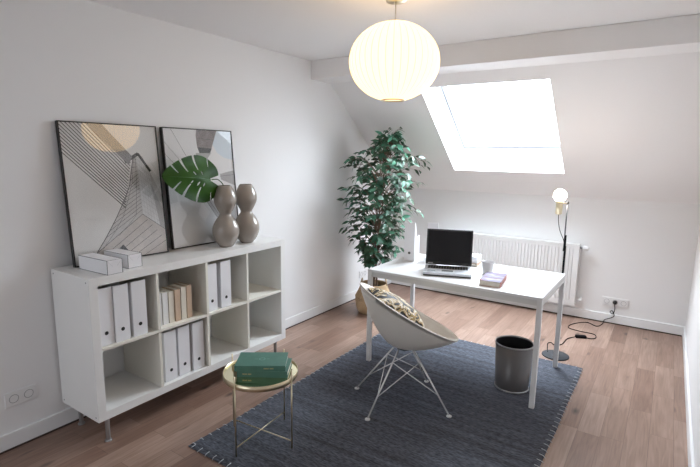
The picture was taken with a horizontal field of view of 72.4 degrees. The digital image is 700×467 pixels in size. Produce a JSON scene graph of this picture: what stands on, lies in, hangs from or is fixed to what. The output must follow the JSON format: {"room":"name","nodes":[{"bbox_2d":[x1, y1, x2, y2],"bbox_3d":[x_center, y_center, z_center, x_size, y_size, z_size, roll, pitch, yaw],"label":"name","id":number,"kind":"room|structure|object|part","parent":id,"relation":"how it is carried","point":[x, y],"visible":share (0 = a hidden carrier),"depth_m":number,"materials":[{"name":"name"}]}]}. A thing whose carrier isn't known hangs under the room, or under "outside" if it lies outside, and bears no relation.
{"room":"home office","nodes":[
{"label":"home office","id":0,"kind":"room"},
{"bbox_2d":[0,0,392,435],"bbox_3d":[-1.347,-0.306,3.133,0.150,2.698,6.797,7,11,33],"label":"wall","id":1,"kind":"structure","parent":0,"point":[292,133],"depth_m":2.95,"materials":[{"name":"white paint"}]},
{"bbox_2d":[4,383,36,408],"bbox_3d":[-1.767,0.872,2.570,0.011,0.081,0.152,7,11,33],"label":"wall socket","id":2,"kind":"object","parent":1,"relation":"attached to","point":[13,398],"visible":1,"depth_m":2.56,"materials":[{"name":"white plastic"}]},
{"bbox_3d":[-1.783,0.877,2.538,0.001,0.062,0.062,7,11,33],"label":"plate","id":3,"kind":"part","parent":2,"relation":"part of","materials":[{"name":"white plastic"}]},
{"bbox_3d":[-1.744,0.868,2.597,0.001,0.062,0.062,7,11,33],"label":"plate","id":4,"kind":"part","parent":2,"relation":"part of","materials":[{"name":"white plastic"}]},
{"bbox_2d":[0,279,390,452],"bbox_3d":[-1.297,0.988,3.300,0.014,0.092,6.497,7,11,33],"label":"baseboard","id":5,"kind":"structure","parent":1,"relation":"attached to","point":[14,438],"depth_m":2.74,"materials":[{"name":"white"}]},
{"bbox_2d":[359,269,366,277],"bbox_3d":[0.145,0.452,5.390,0.011,0.081,0.152,7,11,33],"label":"wall socket","id":6,"kind":"object","parent":1,"relation":"attached to","point":[363,273],"visible":1,"depth_m":5.39,"materials":[{"name":"white plastic"}]},
{"bbox_2d":[0,284,687,466],"bbox_3d":[-0.048,1.236,2.491,3.327,0.100,6.797,7,11,33],"label":"floor","id":7,"kind":"structure","parent":0,"point":[626,407],"depth_m":3.12,"materials":[{"name":"brown wood"}]},
{"bbox_2d":[51,235,285,441],"bbox_3d":[-1.074,0.580,3.198,0.386,0.936,1.483,7,11,33],"label":"shelf unit","id":8,"kind":"object","parent":7,"relation":"on","point":[254,320],"visible":0.82,"depth_m":2.90,"materials":[{"name":"white paint"}]},
{"bbox_3d":[-1.473,0.597,2.597,0.386,0.786,0.046,7,11,33],"label":"panel","id":9,"kind":"part","parent":8,"relation":"part of","materials":[{"name":"white paint"}]},
{"bbox_3d":[-1.569,1.039,2.787,0.038,0.150,0.038,7,11,33],"label":"leg","id":10,"kind":"part","parent":8,"relation":"part of","materials":[{"name":"silver metal"}]},
{"bbox_2d":[78,252,122,274],"bbox_3d":[-1.351,0.163,2.590,0.263,0.077,0.088,6,11,31],"label":"storage box","id":11,"kind":"object","parent":8,"relation":"on","point":[93,262],"visible":1,"depth_m":2.54,"materials":[{"name":"white cardboard"}]},
{"bbox_2d":[98,286,114,346],"bbox_3d":[-1.400,0.429,2.603,0.256,0.315,0.083,7,11,33],"label":"magazine file","id":12,"kind":"object","parent":8,"relation":"on","point":[104,294],"visible":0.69,"depth_m":2.54,"materials":[{"name":"white cardboard"}]},
{"bbox_3d":[-1.333,1.068,2.631,0.038,0.150,0.038,7,11,33],"label":"leg","id":13,"kind":"part","parent":8,"relation":"part of","materials":[{"name":"silver metal"}]},
{"bbox_2d":[55,120,168,267],"bbox_3d":[-1.379,-0.243,2.831,0.104,0.799,0.575,8,12,36],"label":"framed picture","id":14,"kind":"object","parent":8,"relation":"on","point":[111,173],"visible":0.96,"depth_m":2.80,"materials":[{"name":"black"}]},
{"bbox_2d":[111,283,130,342],"bbox_3d":[-1.345,0.419,2.670,0.256,0.315,0.083,7,11,33],"label":"magazine file","id":15,"kind":"object","parent":8,"relation":"on","point":[120,302],"visible":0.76,"depth_m":2.60,"materials":[{"name":"white cardboard"}]},
{"bbox_2d":[104,248,141,268],"bbox_3d":[-1.295,0.141,2.729,0.226,0.077,0.088,7,11,31],"label":"storage box","id":16,"kind":"object","parent":8,"relation":"on","point":[130,259],"visible":0.8,"depth_m":2.68,"materials":[{"name":"white cardboard"}]},
{"bbox_2d":[128,279,147,336],"bbox_3d":[-1.283,0.406,2.756,0.256,0.315,0.083,7,11,35],"label":"magazine file","id":17,"kind":"object","parent":8,"relation":"on","point":[138,324],"visible":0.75,"depth_m":2.68,"materials":[{"name":"white cardboard"}]},
{"bbox_2d":[159,293,162,325],"bbox_3d":[-1.182,0.449,2.870,0.126,0.195,0.036,7,11,33],"label":"book","id":18,"kind":"object","parent":8,"relation":"on","point":[159,293],"visible":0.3,"depth_m":2.85,"materials":[{"name":"white paper"}]},
{"bbox_2d":[159,290,168,324],"bbox_3d":[-1.157,0.444,2.901,0.126,0.197,0.036,7,11,33],"label":"book","id":19,"kind":"object","parent":8,"relation":"on","point":[164,296],"visible":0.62,"depth_m":2.87,"materials":[{"name":"white paper"}]},
{"bbox_2d":[159,288,174,322],"bbox_3d":[-1.132,0.439,2.932,0.126,0.196,0.036,7,11,33],"label":"book","id":20,"kind":"object","parent":8,"relation":"on","point":[170,293],"visible":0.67,"depth_m":2.90,"materials":[{"name":"beige paper"}]},
{"bbox_2d":[161,329,177,382],"bbox_3d":[-1.194,0.731,2.974,0.256,0.315,0.083,7,11,33],"label":"magazine file","id":21,"kind":"object","parent":8,"relation":"on","point":[169,352],"visible":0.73,"depth_m":2.90,"materials":[{"name":"white"}]},
{"bbox_3d":[-1.067,0.141,3.126,0.386,0.046,1.391,7,11,33],"label":"panel","id":22,"kind":"part","parent":8,"relation":"part of","materials":[{"name":"white paint"}]},
{"bbox_2d":[162,286,180,321],"bbox_3d":[-1.104,0.433,2.962,0.126,0.200,0.036,7,11,33],"label":"book","id":23,"kind":"object","parent":8,"relation":"on","point":[177,306],"visible":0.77,"depth_m":2.93,"materials":[{"name":"beige paper"}]},
{"bbox_2d":[168,283,186,319],"bbox_3d":[-1.080,0.425,2.994,0.126,0.206,0.036,7,11,33],"label":"book","id":24,"kind":"object","parent":8,"relation":"on","point":[182,288],"visible":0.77,"depth_m":2.96,"materials":[{"name":"beige paper"}]},
{"bbox_2d":[174,282,191,317],"bbox_3d":[-1.056,0.419,3.026,0.126,0.208,0.036,7,11,33],"label":"book","id":25,"kind":"object","parent":8,"relation":"on","point":[188,286],"visible":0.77,"depth_m":2.99,"materials":[{"name":"beige paper"}]},
{"bbox_2d":[176,324,190,375],"bbox_3d":[-1.141,0.717,3.063,0.256,0.315,0.083,7,11,33],"label":"magazine file","id":26,"kind":"object","parent":8,"relation":"on","point":[182,333],"visible":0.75,"depth_m":2.99,"materials":[{"name":"white"}]},
{"bbox_3d":[-1.078,0.871,3.246,0.386,0.046,1.391,7,11,33],"label":"panel","id":27,"kind":"part","parent":8,"relation":"part of","materials":[{"name":"white paint"}]},
{"bbox_2d":[189,320,204,370],"bbox_3d":[-1.076,0.705,3.142,0.256,0.315,0.083,7,11,34],"label":"magazine file","id":28,"kind":"object","parent":8,"relation":"on","point":[196,333],"visible":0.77,"depth_m":3.06,"materials":[{"name":"white"}]},
{"bbox_2d":[159,127,237,249],"bbox_3d":[-1.032,-0.326,3.359,0.096,0.799,0.575,7,11,35],"label":"framed picture","id":29,"kind":"object","parent":8,"relation":"on","point":[191,222],"visible":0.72,"depth_m":3.29,"materials":[{"name":"black"}]},
{"bbox_2d":[208,263,217,311],"bbox_3d":[-1.004,0.340,3.183,0.256,0.315,0.083,7,11,33],"label":"magazine file","id":30,"kind":"object","parent":8,"relation":"on","point":[212,272],"visible":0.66,"depth_m":3.12,"materials":[{"name":"white cardboard"}]},
{"bbox_2d":[216,260,230,307],"bbox_3d":[-0.934,0.325,3.278,0.256,0.315,0.083,7,11,35],"label":"magazine file","id":31,"kind":"object","parent":8,"relation":"on","point":[223,269],"visible":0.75,"depth_m":3.20,"materials":[{"name":"white cardboard"}]},
{"bbox_2d":[212,185,238,246],"bbox_3d":[-0.856,-0.120,3.288,0.183,0.422,0.183,7,11,33],"label":"vase","id":32,"kind":"object","parent":8,"relation":"on","point":[225,229],"visible":0.98,"depth_m":3.23,"materials":[{"name":"beige ceramic"}]},
{"bbox_2d":[162,155,223,202],"bbox_3d":[-1.001,-0.332,3.064,0.076,0.341,0.479,7,11,33],"label":"monstera leaf","id":33,"kind":"object","parent":32,"relation":"in","point":[170,176],"visible":0.99,"depth_m":3.04,"materials":[{"name":"green plant"}]},
{"bbox_2d":[235,184,258,242],"bbox_3d":[-0.748,-0.145,3.449,0.183,0.422,0.183,-1,10,-12],"label":"vase","id":34,"kind":"object","parent":8,"relation":"on","point":[246,196],"visible":0.91,"depth_m":3.39,"materials":[{"name":"beige ceramic"}]},
{"bbox_3d":[-0.672,0.414,3.776,0.386,0.786,0.046,7,11,33],"label":"panel","id":35,"kind":"part","parent":8,"relation":"part of","materials":[{"name":"white paint"}]},
{"bbox_2d":[0,283,390,454],"bbox_3d":[-1.294,1.031,3.296,0.006,0.008,6.483,7,11,33],"label":"strip","id":36,"kind":"object","parent":7,"relation":"on","point":[12,448],"visible":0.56,"depth_m":2.75,"materials":[{"name":"white"}]},
{"bbox_2d":[355,278,389,314],"bbox_3d":[0.239,0.622,4.853,0.374,0.352,0.374,7,11,33],"label":"basket","id":37,"kind":"object","parent":7,"relation":"on","point":[360,303],"visible":0.4,"depth_m":4.77,"materials":[{"name":"beige wicker"}]},
{"bbox_2d":[336,127,431,285],"bbox_3d":[0.323,-0.121,4.724,0.853,1.827,0.940,7,11,33],"label":"potted ficus","id":38,"kind":"object","parent":37,"relation":"in","point":[377,239],"visible":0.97,"depth_m":4.60,"materials":[{"name":"green plant"}]},
{"bbox_2d":[189,333,581,466],"bbox_3d":[0.445,1.084,3.110,1.637,0.012,2.350,7,11,33],"label":"rug","id":39,"kind":"object","parent":7,"relation":"on","point":[408,425],"visible":0.77,"depth_m":2.89,"materials":[{"name":"blue fabric"}]},
{"bbox_2d":[223,349,297,456],"bbox_3d":[-0.490,0.920,2.644,0.403,0.444,0.403,-7,12,-39],"label":"side table","id":40,"kind":"object","parent":39,"relation":"on","point":[244,384],"visible":0.7,"depth_m":2.51,"materials":[{"name":"gold metal"}]},
{"bbox_3d":[-0.670,0.901,2.743,0.008,0.444,0.008,7,11,33],"label":"leg","id":41,"kind":"part","parent":40,"relation":"part of","materials":[{"name":"gold metal"}]},
{"bbox_3d":[-0.591,0.948,2.466,0.008,0.444,0.008,7,11,33],"label":"leg","id":42,"kind":"part","parent":40,"relation":"part of","materials":[{"name":"gold metal"}]},
{"bbox_2d":[223,361,296,386],"bbox_3d":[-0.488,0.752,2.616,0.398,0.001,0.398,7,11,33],"label":"tray","id":43,"kind":"object","parent":40,"relation":"on","point":[229,372],"depth_m":2.52,"materials":[{"name":"metal"}]},
{"bbox_2d":[237,358,291,377],"bbox_3d":[-0.464,0.734,2.624,0.270,0.034,0.179,1,9,1],"label":"book","id":44,"kind":"object","parent":40,"relation":"on","point":[273,374],"visible":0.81,"depth_m":2.54,"materials":[{"name":"green fabric"}]},
{"bbox_2d":[234,352,287,371],"bbox_3d":[-0.480,0.701,2.618,0.268,0.031,0.181,0,9,-2],"label":"book","id":45,"kind":"object","parent":44,"relation":"on","point":[246,361],"visible":1,"depth_m":2.58,"materials":[{"name":"green paper"}]},
{"bbox_3d":[-0.389,0.892,2.822,0.008,0.444,0.008,7,11,33],"label":"leg","id":46,"kind":"part","parent":40,"relation":"part of","materials":[{"name":"gold metal"}]},
{"bbox_3d":[-0.310,0.939,2.544,0.008,0.444,0.008,7,11,33],"label":"leg","id":47,"kind":"part","parent":40,"relation":"part of","materials":[{"name":"gold metal"}]},
{"bbox_2d":[355,282,458,420],"bbox_3d":[0.369,0.693,3.049,0.636,0.784,0.548,-1,10,-10],"label":"shell chair","id":48,"kind":"object","parent":39,"relation":"on","point":[399,331],"visible":0.99,"depth_m":2.87,"materials":[{"name":"white plastic"}]},
{"bbox_3d":[0.170,0.882,3.161,0.275,0.364,0.011,5,10,25],"label":"leg","id":49,"kind":"part","parent":48,"relation":"part of","materials":[{"name":"white metal"}]},
{"bbox_3d":[0.205,0.919,2.937,0.011,0.364,0.287,10,13,44],"label":"leg","id":50,"kind":"part","parent":48,"relation":"part of","materials":[{"name":"white metal"}]},
{"bbox_2d":[368,287,424,327],"bbox_3d":[0.286,0.467,2.996,0.300,0.225,0.330,-1,10,-10],"label":"cushion","id":51,"kind":"object","parent":48,"relation":"on","point":[395,302],"visible":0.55,"depth_m":2.88,"materials":[{"name":"beige fabric"}]},
{"bbox_3d":[0.462,0.875,3.230,0.011,0.364,0.268,8,12,36],"label":"leg","id":52,"kind":"part","parent":48,"relation":"part of","materials":[{"name":"white metal"}]},
{"bbox_3d":[0.501,0.919,2.964,0.272,0.364,0.011,8,12,36],"label":"leg","id":53,"kind":"part","parent":48,"relation":"part of","materials":[{"name":"white metal"}]},
{"bbox_2d":[366,254,565,408],"bbox_3d":[0.854,0.638,3.601,1.242,0.723,0.756,7,11,33],"label":"desk","id":54,"kind":"object","parent":39,"relation":"on","point":[521,285],"visible":0.77,"depth_m":3.34,"materials":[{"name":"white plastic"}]},
{"bbox_3d":[0.149,0.631,3.636,0.031,0.705,0.031,7,11,33],"label":"leg","id":55,"kind":"part","parent":54,"relation":"part of","materials":[{"name":"white metal"}]},
{"bbox_2d":[404,222,419,261],"bbox_3d":[0.514,0.049,3.954,0.083,0.315,0.256,4,10,16],"label":"magazine file","id":56,"kind":"object","parent":54,"relation":"on","point":[411,241],"visible":1,"depth_m":3.84,"materials":[{"name":"white"}]},
{"bbox_3d":[0.553,0.538,4.232,0.031,0.705,0.031,7,11,33],"label":"leg","id":57,"kind":"part","parent":54,"relation":"part of","materials":[{"name":"white metal"}]},
{"bbox_2d":[423,229,472,277],"bbox_3d":[0.717,0.137,3.479,0.338,0.296,0.284,3,10,13],"label":"laptop","id":58,"kind":"object","parent":54,"relation":"on","point":[444,247],"visible":1,"depth_m":3.57,"materials":[{"name":"black plastic"}]},
{"bbox_2d":[482,260,494,273],"bbox_3d":[0.999,0.248,3.469,0.089,0.094,0.089,7,11,33],"label":"cup","id":59,"kind":"object","parent":54,"relation":"on","point":[487,265],"visible":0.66,"depth_m":3.44,"materials":[{"name":"grey ceramic"}]},
{"bbox_2d":[479,272,506,287],"bbox_3d":[0.975,0.312,3.254,0.136,0.036,0.266,6,10,26],"label":"book","id":60,"kind":"object","parent":54,"relation":"on","point":[491,279],"visible":1,"depth_m":3.18,"materials":[{"name":"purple paper"}]},
{"bbox_3d":[1.155,0.755,2.973,0.031,0.705,0.031,7,11,33],"label":"leg","id":61,"kind":"part","parent":54,"relation":"part of","materials":[{"name":"white metal"}]},
{"bbox_3d":[1.559,0.663,3.569,0.031,0.705,0.031,7,11,33],"label":"leg","id":62,"kind":"part","parent":54,"relation":"part of","materials":[{"name":"white metal"}]},
{"bbox_3d":[0.944,0.230,3.793,0.161,0.022,0.140,6,11,28],"label":"book","id":63,"kind":"object","parent":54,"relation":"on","visible":0},
{"bbox_2d":[472,253,481,262],"bbox_3d":[0.951,0.194,3.792,0.156,0.050,0.128,6,11,28],"label":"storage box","id":64,"kind":"object","parent":63,"relation":"on","point":[476,258],"visible":0.48,"depth_m":3.73,"materials":[{"name":"white"}]},
{"bbox_3d":[0.951,0.177,3.789,0.156,0.016,0.128,6,11,28],"label":"lid","id":65,"kind":"part","parent":64,"relation":"part of","materials":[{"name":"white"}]},
{"bbox_2d":[494,335,533,393],"bbox_3d":[1.121,0.898,3.289,0.253,0.323,0.253,7,11,33],"label":"waste bin","id":66,"kind":"object","parent":39,"relation":"on","point":[513,354],"visible":0.96,"depth_m":3.21,"materials":[{"name":"grey metal"}]},
{"bbox_2d":[391,283,681,336],"bbox_3d":[1.753,0.771,5.134,2.987,0.010,0.006,7,11,33],"label":"strip","id":67,"kind":"object","parent":7,"relation":"on","point":[391,283],"visible":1,"depth_m":4.93,"materials":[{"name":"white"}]},
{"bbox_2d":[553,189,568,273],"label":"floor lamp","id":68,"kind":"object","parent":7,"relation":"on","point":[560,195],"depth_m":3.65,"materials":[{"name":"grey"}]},
{"bbox_2d":[555,201,562,214],"bbox_3d":[1.601,-0.198,3.663,0.049,0.104,0.049,7,11,33],"label":"socket","id":69,"kind":"object","parent":68,"relation":"attached to","point":[559,204],"depth_m":3.64,"materials":[{"name":"gold metal"}]},
{"bbox_3d":[1.603,-0.291,3.647,0.095,0.095,0.095,7,11,33],"label":"bulb","id":70,"kind":"part","parent":68,"relation":"part of","materials":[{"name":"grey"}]},
{"bbox_2d":[560,301,616,344],"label":"power cord","id":71,"kind":"object","parent":7,"relation":"on","point":[614,302],"depth_m":4.40,"materials":[{"name":"black plastic"}]},
{"bbox_2d":[575,334,586,338],"bbox_3d":[2.049,0.915,4.246,0.090,0.024,0.040,2,9,7],"label":"switch","id":72,"kind":"object","parent":71,"relation":"attached to","point":[577,336],"depth_m":4.23,"materials":[{"name":"black plastic"}]},
{"bbox_2d":[88,0,699,60],"bbox_3d":[-0.423,-1.134,1.478,3.027,0.100,5.020,7,11,33],"label":"ceiling","id":73,"kind":"structure","parent":0,"point":[311,30],"depth_m":2.86,"materials":[{"name":"white paint"}]},
{"bbox_2d":[349,0,439,101],"bbox_3d":[0.230,-0.962,2.467,0.468,0.541,0.468,6,11,29],"label":"pendant lamp","id":74,"kind":"object","parent":73,"relation":"hanging from","point":[395,60],"visible":1,"depth_m":2.31,"materials":[{"name":"white paper"}]},
{"bbox_2d":[311,14,699,82],"bbox_3d":[0.990,-1.330,3.584,3.027,0.157,0.301,7,11,33],"label":"beam","id":75,"kind":"structure","parent":73,"relation":"attached to","point":[680,34],"depth_m":3.17,"materials":[{"name":"white paint"}]},
{"bbox_2d":[428,223,438,228],"bbox_3d":[0.685,0.055,3.928,0.083,0.315,0.211,3,10,14],"label":"magazine file","id":76,"kind":"object","parent":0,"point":[430,225],"visible":0.12,"depth_m":3.81,"materials":[{"name":"white"}]},
{"bbox_2d":[331,52,699,203],"bbox_3d":[1.427,-1.018,4.304,3.027,1.434,1.687,7,11,33],"label":"ceiling","id":77,"kind":"structure","parent":0,"point":[629,128],"depth_m":4.01,"materials":[{"name":"white paint"}]},
{"bbox_2d":[437,82,560,150],"bbox_3d":[1.404,-1.161,4.414,1.076,0.775,0.940,7,11,33],"label":"window","id":78,"kind":"structure","parent":77,"relation":"attached to","point":[444,92],"depth_m":4.76,"materials":[{"name":"white"}]},
{"bbox_2d":[391,188,699,326],"bbox_3d":[1.813,0.174,5.113,3.027,1.196,0.150,7,11,33],"label":"wall","id":79,"kind":"structure","parent":0,"point":[642,253],"depth_m":4.59,"materials":[{"name":"white paint"}]},
{"bbox_2d":[472,233,589,304],"bbox_3d":[1.668,0.333,5.082,1.538,0.610,0.103,7,11,33],"label":"radiator","id":80,"kind":"object","parent":79,"relation":"attached to","point":[536,254],"visible":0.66,"depth_m":4.86,"materials":[{"name":"white metal"}]},
{"bbox_2d":[473,233,580,246],"bbox_3d":[1.633,0.041,5.048,1.458,0.024,0.083,7,11,33],"label":"grille","id":81,"kind":"object","parent":80,"relation":"attached to","point":[538,242],"depth_m":4.92,"materials":[{"name":"white metal"}]},
{"bbox_3d":[2.282,0.143,4.625,0.057,0.047,0.047,7,11,33],"label":"thermostat knob","id":82,"kind":"part","parent":80,"relation":"part of","materials":[{"name":"white"}]},
{"bbox_2d":[391,280,683,335],"bbox_3d":[1.759,0.730,5.136,2.999,0.092,0.014,7,11,33],"label":"baseboard","id":83,"kind":"structure","parent":79,"relation":"attached to","point":[635,322],"depth_m":4.71,"materials":[{"name":"white"}]},
{"bbox_2d":[602,296,628,307],"bbox_3d":[2.547,0.658,4.592,0.222,0.081,0.011,7,11,33],"label":"wall socket","id":84,"kind":"object","parent":79,"relation":"attached to","point":[622,303],"visible":1,"depth_m":4.58,"materials":[{"name":"white plastic"}]},
{"bbox_3d":[2.485,0.653,4.628,0.062,0.062,0.001,7,11,33],"label":"plate","id":85,"kind":"part","parent":84,"relation":"part of","materials":[{"name":"white plastic"}]},
{"bbox_3d":[2.603,0.668,4.551,0.062,0.062,0.001,7,11,33],"label":"plate","id":86,"kind":"part","parent":84,"relation":"part of","materials":[{"name":"white plastic"}]},
{"bbox_2d":[686,223,699,466],"bbox_3d":[1.291,0.019,1.393,0.150,2.698,6.797,7,11,33],"label":"wall","id":87,"kind":"structure","parent":0,"point":[693,315],"depth_m":3.17,"materials":[{"name":"white paint"}]},
{"bbox_2d":[682,327,694,466],"bbox_3d":[1.204,1.296,1.650,0.014,0.092,6.497,7,11,33],"label":"baseboard","id":88,"kind":"structure","parent":87,"relation":"attached to","point":[690,449],"depth_m":2.94,"materials":[{"name":"white"}]}
]}

